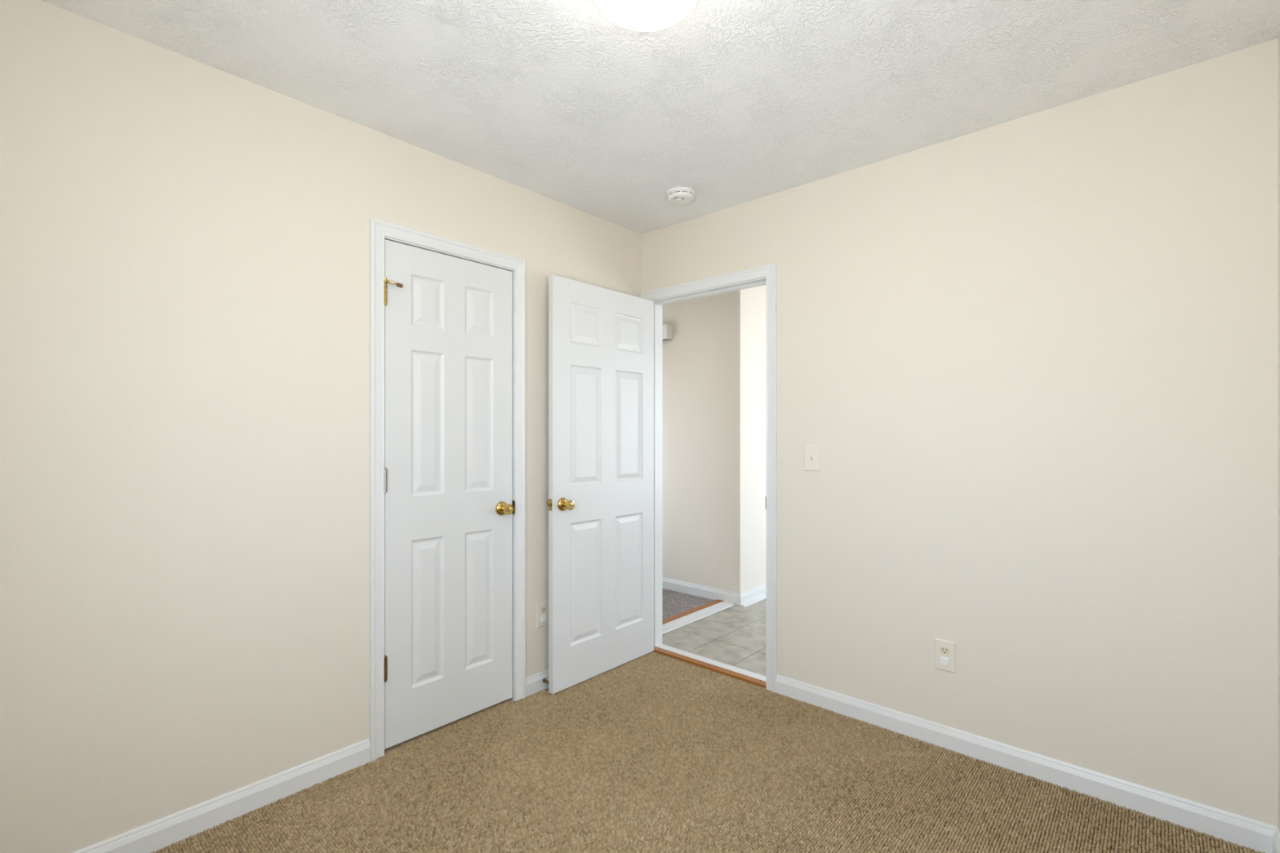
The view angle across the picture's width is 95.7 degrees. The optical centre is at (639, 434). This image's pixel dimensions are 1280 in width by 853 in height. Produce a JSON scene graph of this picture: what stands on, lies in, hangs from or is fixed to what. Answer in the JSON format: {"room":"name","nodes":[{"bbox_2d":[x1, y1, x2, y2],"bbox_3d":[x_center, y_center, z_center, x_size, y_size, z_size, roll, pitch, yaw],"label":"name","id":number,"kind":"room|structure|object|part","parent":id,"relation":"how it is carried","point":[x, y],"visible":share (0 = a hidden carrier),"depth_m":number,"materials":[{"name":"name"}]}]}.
{"room":"empty bedroom","nodes":[
{"label":"empty bedroom","id":0,"kind":"room"},
{"bbox_2d":[0,0,765,852],"bbox_3d":[-0.563,0.116,4.575,2.400,2.600,7.035,0,0,42],"label":"wall","id":1,"kind":"structure","parent":0,"point":[184,241],"depth_m":1.85,"materials":[{"name":"beige paint"}]},
{"bbox_2d":[72,738,370,852],"bbox_3d":[-1.484,1.216,1.731,0.012,0.092,1.334,0,0,42],"label":"baseboard","id":2,"kind":"structure","parent":1,"relation":"attached to","point":[160,833],"depth_m":1.90,"materials":[{"name":"white paint"}]},
{"bbox_2d":[368,217,525,762],"bbox_3d":[-0.837,0.290,2.539,0.132,2.253,0.732,0,0,42],"label":"door frame","id":3,"kind":"structure","parent":1,"relation":"attached to","point":[379,229],"depth_m":2.27,"materials":[{"name":"white paint"}]},
{"bbox_2d":[383,239,513,749],"bbox_3d":[-0.797,0.234,2.493,0.096,2.011,0.616,0,0,42],"label":"door","id":4,"kind":"structure","parent":1,"relation":"in","point":[448,469],"depth_m":2.47,"materials":[{"name":"white paint"}]},
{"bbox_3d":[-0.616,0.341,2.663,0.050,0.050,0.050,0,0,42],"label":"knob","id":5,"kind":"part","parent":4,"relation":"part of","materials":[{"name":"gold metal"}]},
{"bbox_2d":[512,500,515,513],"bbox_3d":[-0.602,0.341,2.739,0.028,0.062,0.002,0,0,42],"label":"strike plate","id":6,"kind":"object","parent":1,"relation":"attached to","point":[513,501],"visible":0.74,"depth_m":2.73,"materials":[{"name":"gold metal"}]},
{"bbox_2d":[525,669,548,697],"bbox_3d":[-0.274,1.216,3.088,0.012,0.092,0.836,0,0,42],"label":"baseboard","id":7,"kind":"structure","parent":1,"relation":"attached to","point":[534,683],"depth_m":2.82,"materials":[{"name":"white paint"}]},
{"bbox_2d":[536,600,548,628],"bbox_3d":[-0.476,0.886,2.859,0.016,0.122,0.076,0,0,42],"label":"wall outlet","id":8,"kind":"object","parent":1,"relation":"attached to","point":[542,608],"visible":0.97,"depth_m":2.85,"materials":[{"name":"beige plastic"}]},
{"bbox_2d":[540,607,546,622],"bbox_3d":[-0.475,0.887,2.858,0.013,0.069,0.034,0,0,42],"label":"socket","id":9,"kind":"object","parent":8,"relation":"attached to","point":[543,610],"depth_m":2.86,"materials":[{"name":"white plastic"}]},
{"bbox_2d":[542,678,548,684],"bbox_3d":[-0.456,1.211,2.838,0.048,0.020,0.020,0,0,42],"label":"door stop","id":10,"kind":"object","parent":1,"relation":"attached to","point":[544,680],"visible":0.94,"depth_m":2.84,"materials":[{"name":"gold metal"}]},
{"bbox_2d":[662,324,672,341],"bbox_3d":[0.171,-0.827,4.715,0.188,0.120,0.078,0,0,42],"label":"door chime","id":11,"kind":"object","parent":1,"relation":"attached to","point":[667,330],"visible":0.48,"depth_m":4.64,"materials":[{"name":"white plastic"}]},
{"bbox_2d":[662,577,740,605],"bbox_3d":[-0.150,1.212,5.045,2.392,0.092,0.012,0,0,42],"label":"baseboard","id":12,"kind":"structure","parent":1,"relation":"attached to","point":[702,591],"depth_m":4.48,"materials":[{"name":"white paint"}]},
{"bbox_2d":[740,583,765,607],"bbox_3d":[1.699,1.212,5.329,0.012,0.092,2.898,0,0,42],"label":"baseboard","id":13,"kind":"structure","parent":1,"relation":"attached to","point":[746,596],"depth_m":4.37,"materials":[{"name":"white paint"}]},
{"bbox_2d":[546,274,653,694],"bbox_3d":[-0.181,0.238,3.079,0.156,2.024,0.773,0,0,42],"label":"door","id":14,"kind":"structure","parent":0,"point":[600,502],"depth_m":3.02,"materials":[{"name":"white paint"}]},
{"bbox_3d":[-0.432,0.338,2.799,0.024,0.058,0.002,0,0,42],"label":"latch plate","id":15,"kind":"part","parent":14,"relation":"part of","materials":[{"name":"gold metal"}]},
{"bbox_3d":[-0.352,0.339,2.809,0.050,0.050,0.050,0,0,42],"label":"knob","id":16,"kind":"part","parent":14,"relation":"part of","materials":[{"name":"gold metal"}]},
{"bbox_2d":[41,0,1279,234],"bbox_3d":[-0.307,-1.234,1.744,3.552,0.100,3.150,0,0,42],"label":"ceiling","id":17,"kind":"structure","parent":0,"point":[733,103],"depth_m":1.89,"materials":[{"name":"white paint"}]},
{"bbox_2d":[595,0,697,31],"bbox_3d":[0.016,-1.131,1.469,0.286,0.105,0.286,0,0,42],"label":"ceiling light","id":18,"kind":"object","parent":17,"relation":"attached to","point":[634,15],"visible":1,"depth_m":1.49,"materials":[{"name":"white glass"}]},
{"bbox_2d":[666,186,695,204],"bbox_3d":[0.200,-1.163,2.830,0.141,0.041,0.141,0,0,42],"label":"smoke detector","id":19,"kind":"object","parent":17,"relation":"attached to","point":[677,195],"visible":1,"depth_m":2.79,"materials":[{"name":"white plastic"}]},
{"bbox_3d":[0.200,-1.178,2.830,0.141,0.012,0.141,0,0,42],"label":"plate","id":20,"kind":"part","parent":19,"relation":"part of","materials":[{"name":"white plastic"}]},
{"bbox_2d":[168,598,1255,852],"bbox_3d":[1.037,1.335,3.225,3.287,0.163,6.920,0,0,42],"label":"floor","id":21,"kind":"structure","parent":0,"point":[735,636],"depth_m":3.46,"materials":[{"name":"beige tile"}]},
{"bbox_2d":[662,600,728,628],"bbox_3d":[0.318,1.250,3.957,0.049,0.011,0.986,0,0,42],"label":"board","id":22,"kind":"object","parent":21,"relation":"on","point":[700,611],"visible":0.56,"depth_m":4.00,"materials":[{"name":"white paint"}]},
{"bbox_2d":[662,602,735,634],"bbox_3d":[0.358,1.251,3.921,0.052,0.010,0.986,0,0,42],"label":"board","id":23,"kind":"object","parent":21,"relation":"on","point":[708,613],"visible":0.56,"depth_m":3.93,"materials":[{"name":"white paint"}]},
{"bbox_2d":[150,651,1265,852],"bbox_3d":[-0.063,1.261,1.532,2.657,0.024,2.922,0,0,42],"label":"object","id":24,"kind":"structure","parent":21,"relation":"on","point":[644,705],"depth_m":2.02,"materials":[{"name":"brown carpet"}]},
{"bbox_2d":[653,646,765,688],"bbox_3d":[0.355,1.252,3.141,0.768,0.017,0.046,0,0,42],"label":"threshold","id":25,"kind":"object","parent":21,"relation":"on","point":[710,667],"visible":0.77,"depth_m":3.10,"materials":[{"name":"brown wood"}]},
{"bbox_2d":[656,644,765,681],"bbox_3d":[0.389,1.250,3.180,0.768,0.011,0.058,0,0,42],"label":"threshold","id":26,"kind":"object","parent":21,"relation":"on","point":[739,670],"visible":0.56,"depth_m":3.17,"materials":[{"name":"white paint"}]},
{"bbox_2d":[641,38,1277,826],"bbox_3d":[0.143,0.116,3.376,5.052,2.600,0.115,0,0,42],"label":"wall","id":27,"kind":"structure","parent":0,"point":[1030,362],"depth_m":2.11,"materials":[{"name":"beige paint"}]},
{"bbox_2d":[640,262,777,693],"bbox_3d":[0.379,0.219,3.166,0.882,2.114,0.149,0,0,42],"label":"door frame","id":28,"kind":"structure","parent":27,"relation":"attached to","point":[769,272],"depth_m":2.87,"materials":[{"name":"white paint"}]},
{"bbox_2d":[804,444,819,471],"bbox_3d":[0.799,0.107,2.701,0.076,0.121,0.018,0,0,42],"label":"light switch","id":29,"kind":"object","parent":27,"relation":"attached to","point":[811,452],"visible":1,"depth_m":2.70,"materials":[{"name":"beige plastic"}]},
{"bbox_2d":[934,638,955,673],"bbox_3d":[1.224,0.887,2.324,0.076,0.122,0.016,0,0,42],"label":"wall outlet","id":30,"kind":"object","parent":27,"relation":"attached to","point":[944,651],"visible":1,"depth_m":2.32,"materials":[{"name":"beige plastic"}]},
{"bbox_2d":[940,646,949,666],"bbox_3d":[1.223,0.888,2.323,0.034,0.069,0.013,0,0,42],"label":"socket","id":31,"kind":"object","parent":30,"relation":"attached to","point":[944,651],"depth_m":2.32,"materials":[{"name":"white plastic"}]},
{"bbox_2d":[776,674,1276,852],"bbox_3d":[1.283,1.216,2.273,1.654,0.092,0.012,0,0,42],"label":"baseboard","id":32,"kind":"structure","parent":27,"relation":"attached to","point":[1233,828],"depth_m":2.08,"materials":[{"name":"white paint"}]},
{"bbox_2d":[1277,32,1279,832],"bbox_3d":[0.937,0.116,0.557,0.115,2.600,3.035,0,0,42],"label":"wall","id":33,"kind":"structure","parent":0,"point":[1278,38],"depth_m":1.72,"materials":[{"name":"beige paint"}]},
{"bbox_2d":[1272,826,1279,852],"bbox_3d":[0.928,1.216,0.642,0.012,0.092,2.920,0,0,42],"label":"baseboard","id":34,"kind":"structure","parent":33,"relation":"attached to","point":[1276,837],"depth_m":1.70,"materials":[{"name":"white paint"}]},
{"bbox_3d":[-0.533,1.338,4.726,2.245,0.156,0.999,0,0,42],"label":"floor","id":35,"kind":"structure","parent":0,"visible":0},
{"bbox_2d":[662,587,715,620],"bbox_3d":[-0.150,1.257,4.376,1.091,0.022,0.986,0,0,42],"label":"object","id":36,"kind":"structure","parent":35,"relation":"on","point":[673,602],"depth_m":4.34,"materials":[{"name":"grey carpet"}]},
{"bbox_2d":[662,599,723,624],"bbox_3d":[0.278,1.250,3.993,0.057,0.015,0.986,0,0,42],"label":"transition strip","id":37,"kind":"object","parent":35,"relation":"on","point":[713,602],"visible":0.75,"depth_m":4.07,"materials":[{"name":"brown wood"}]}
]}

